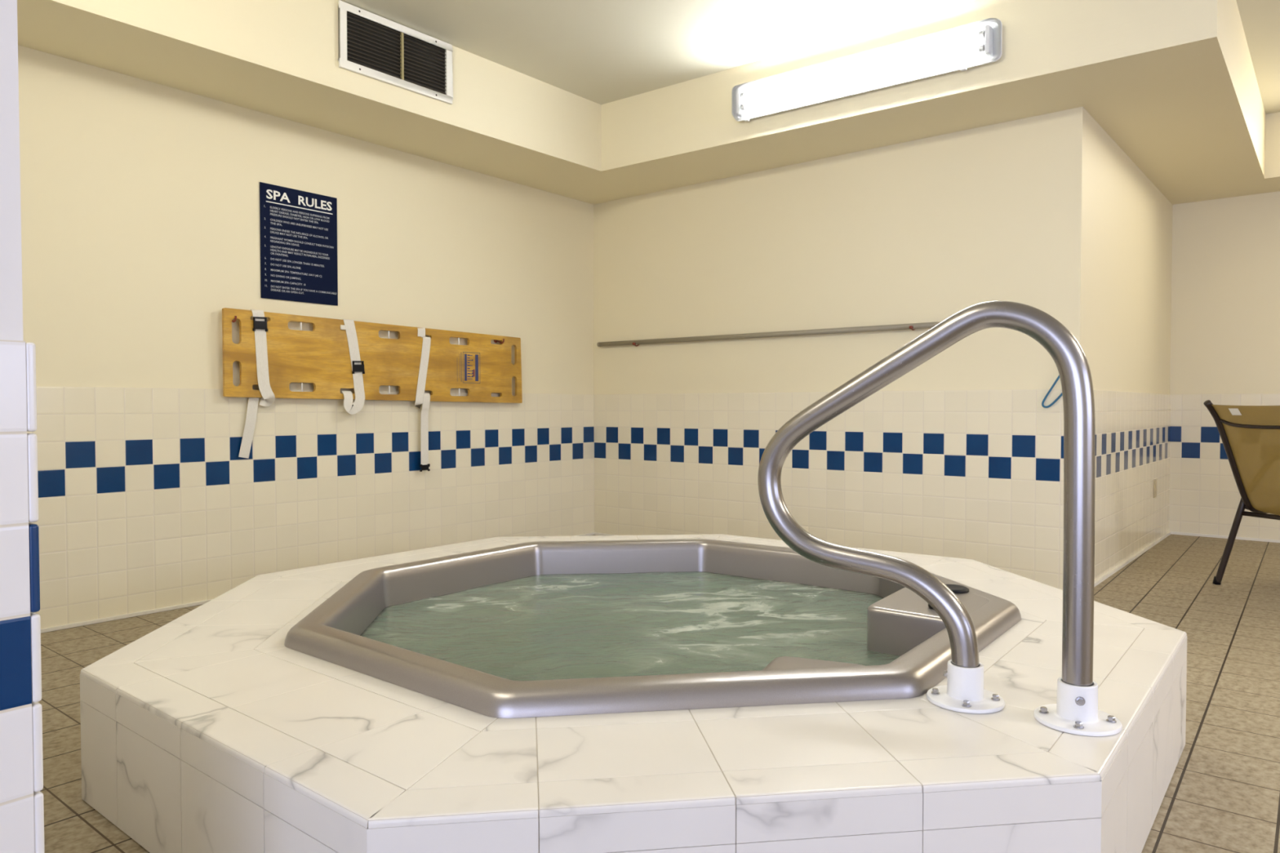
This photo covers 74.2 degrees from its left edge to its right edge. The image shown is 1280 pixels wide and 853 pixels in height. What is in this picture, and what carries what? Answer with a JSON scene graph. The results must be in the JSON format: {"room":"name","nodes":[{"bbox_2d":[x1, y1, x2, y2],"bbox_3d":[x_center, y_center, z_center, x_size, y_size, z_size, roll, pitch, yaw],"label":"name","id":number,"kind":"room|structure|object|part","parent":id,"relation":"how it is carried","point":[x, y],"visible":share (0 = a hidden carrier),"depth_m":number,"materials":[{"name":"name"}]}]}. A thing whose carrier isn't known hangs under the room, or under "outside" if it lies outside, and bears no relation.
{"room":"indoor hot tub area","nodes":[
{"label":"indoor hot tub area","id":0,"kind":"room"},
{"bbox_2d":[0,0,34,852],"bbox_3d":[-3.028,-0.449,0.300,2.702,2.665,3.966,1,2,39],"label":"wall","id":1,"kind":"structure","parent":0,"point":[16,767],"depth_m":1.00,"materials":[{"name":"white tile"}]},
{"bbox_2d":[25,342,44,852],"bbox_3d":[-0.792,0.380,1.076,0.161,0.965,0.011,1,2,39],"label":"trim","id":2,"kind":"structure","parent":1,"relation":"attached to","point":[30,348],"depth_m":1.02,"materials":[{"name":"white tile"}]},
{"bbox_2d":[17,44,594,628],"bbox_3d":[-1.612,-0.548,4.344,0.150,2.665,4.250,1,2,39],"label":"wall","id":3,"kind":"structure","parent":0,"point":[140,198],"depth_m":3.92,"materials":[{"name":"beige paint"}]},
{"bbox_2d":[259,182,337,305],"bbox_3d":[-1.667,-0.885,4.154,0.007,0.545,0.401,1,2,39],"label":"sign","id":4,"kind":"object","parent":3,"relation":"attached to","point":[298,228],"visible":1,"depth_m":4.14,"materials":[{"name":"blue plastic"}]},
{"bbox_2d":[493,338,504,343],"bbox_3d":[-0.852,-0.519,5.129,0.070,0.035,0.028,1,2,39],"label":"wall hook","id":5,"kind":"object","parent":3,"relation":"attached to","point":[495,340],"visible":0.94,"depth_m":5.13,"materials":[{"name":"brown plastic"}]},
{"bbox_2d":[40,531,1279,633],"bbox_3d":[2.314,0.776,4.330,10.334,0.016,3.128,0,1,-1],"label":"baseboard","id":6,"kind":"structure","parent":3,"relation":"attached to","point":[1131,558],"depth_m":4.23,"materials":[{"name":"beige tile"}]},
{"bbox_3d":[-1.867,-0.492,3.864,0.070,0.035,0.028,1,2,39],"label":"wall hook","id":7,"kind":"object","parent":3,"relation":"attached to","visible":0},
{"bbox_2d":[222,307,522,471],"bbox_3d":[-1.319,-0.153,4.561,0.088,0.812,1.836,1,2,40],"label":"board","id":8,"kind":"object","parent":7,"relation":"hanging from","point":[337,354],"visible":1,"depth_m":4.37,"materials":[{"name":"brown wood"}]},
{"bbox_3d":[-1.313,-0.342,4.552,0.018,0.427,1.836,1,2,39],"label":"panel","id":9,"kind":"part","parent":8,"relation":"part of","materials":[{"name":"brown wood"}]},
{"bbox_2d":[17,0,1279,204],"bbox_3d":[2.315,-1.683,4.117,10.348,0.389,3.450,0,1,0],"label":"ceiling","id":10,"kind":"structure","parent":0,"point":[1173,83],"depth_m":3.96,"materials":[{"name":"beige paint"}]},
{"bbox_2d":[337,0,453,104],"bbox_3d":[-1.119,-1.722,3.926,0.017,0.288,0.611,1,2,40],"label":"ceiling vent","id":11,"kind":"object","parent":10,"relation":"in","point":[371,45],"visible":1,"depth_m":3.91,"materials":[{"name":"white metal"}]},
{"bbox_2d":[731,17,1002,121],"bbox_3d":[1.009,-1.659,3.998,1.317,0.191,0.093,1,2,37],"label":"fluorescent light","id":12,"kind":"object","parent":10,"relation":"attached to","point":[962,47],"visible":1,"depth_m":3.95,"materials":[{"name":"white plastic"}]},
{"bbox_2d":[38,533,1279,852],"bbox_3d":[1.087,0.909,1.229,8.300,0.100,10.812,1,2,39],"label":"floor","id":13,"kind":"structure","parent":0,"point":[1222,795],"depth_m":2.58,"materials":[{"name":"tile"}]},
{"bbox_2d":[80,533,1186,852],"bbox_3d":[0.029,0.677,2.568,2.628,0.300,2.645,1,2,39],"label":"platform","id":14,"kind":"object","parent":13,"relation":"on","point":[204,732],"visible":0.69,"depth_m":1.49,"materials":[{"name":"white tile"}]},
{"bbox_2d":[284,538,1021,718],"bbox_3d":[0.035,0.629,2.552,1.877,0.353,1.876,1,2,39],"label":"hot tub","id":15,"kind":"object","parent":14,"relation":"in","point":[902,624],"visible":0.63,"depth_m":2.11,"materials":[{"name":"silver metal"}]},
{"bbox_2d":[360,571,899,680],"bbox_3d":[0.035,0.652,2.552,1.684,0.111,1.682,1,2,39],"label":"water","id":16,"kind":"object","parent":15,"relation":"in","point":[553,626],"visible":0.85,"depth_m":2.56,"materials":[{"name":"green liquid"}]},
{"bbox_3d":[0.923,0.479,2.502,0.092,0.010,0.092,1,2,39],"label":"filter lid","id":17,"kind":"part","parent":15,"relation":"part of","materials":[{"name":"black plastic"}]},
{"bbox_2d":[757,300,1122,736],"bbox_3d":[0.574,0.150,1.731,0.727,0.792,0.147,1,2,34],"label":"grab rail","id":18,"kind":"object","parent":14,"relation":"on","point":[1075,711],"visible":1,"depth_m":1.64,"materials":[{"name":"silver metal"}]},
{"bbox_2d":[1203,400,1279,585],"bbox_3d":[3.141,0.339,3.902,0.835,0.923,0.778,0,1,-18],"label":"patio chair","id":19,"kind":"object","parent":13,"relation":"on","point":[1250,435],"visible":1,"depth_m":3.96,"materials":[{"name":"dark brown metal"},{"name":"tan mesh fabric"}]},
{"bbox_3d":[3.050,0.149,4.126,0.801,0.554,0.030,0,1,-18],"label":"rail","id":20,"kind":"part","parent":19,"relation":"part of","materials":[{"name":"black"}]},
{"bbox_2d":[341,0,1279,114],"bbox_3d":[1.085,-1.855,1.162,8.300,0.100,10.812,1,2,39],"label":"ceiling","id":21,"kind":"structure","parent":0,"point":[599,51],"depth_m":4.00,"materials":[{"name":"paint"}]},
{"bbox_2d":[593,106,1082,590],"bbox_3d":[0.856,-0.565,4.992,3.190,2.665,0.150,1,2,39],"label":"wall","id":22,"kind":"structure","parent":0,"point":[960,455],"depth_m":4.65,"materials":[{"name":"beige paint"}]},
{"bbox_2d":[596,321,940,346],"bbox_3d":[0.633,-0.540,5.048,2.348,0.036,0.032,1,2,39],"label":"pole","id":23,"kind":"object","parent":22,"relation":"attached to","point":[923,325],"visible":0.83,"depth_m":4.90,"materials":[{"name":"silver metal"}]},
{"bbox_2d":[1080,106,1172,581],"bbox_3d":[2.873,-0.566,4.985,0.104,2.665,2.660,1,2,40],"label":"wall","id":24,"kind":"structure","parent":0,"point":[1126,228],"depth_m":4.71,"materials":[{"name":"beige paint"}]},
{"bbox_2d":[1153,479,1156,497],"bbox_3d":[3.310,0.399,5.438,0.005,0.115,0.072,1,2,40],"label":"cover plate","id":25,"kind":"object","parent":24,"relation":"attached to","point":[1155,480],"visible":1,"depth_m":5.43,"materials":[{"name":"beige plastic"}]},
{"bbox_2d":[1168,191,1279,540],"bbox_3d":[5.594,-0.553,4.413,4.994,2.665,0.150,1,2,39],"label":"wall","id":26,"kind":"structure","parent":0,"point":[1225,311],"depth_m":5.70,"materials":[{"name":"beige paint"}]},
{"bbox_3d":[2.027,-0.332,3.950,0.006,0.019,0.038,1,2,39],"label":"hook","id":27,"kind":"object","parent":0,"visible":0},
{"bbox_2d":[1041,374,1062,408],"bbox_3d":[1.975,-0.214,3.991,0.150,0.253,0.012,1,2,39],"label":"loop","id":28,"kind":"object","parent":27,"relation":"hanging from","point":[1058,377],"visible":0.56,"depth_m":4.01,"materials":[{"name":"blue"}]}
]}

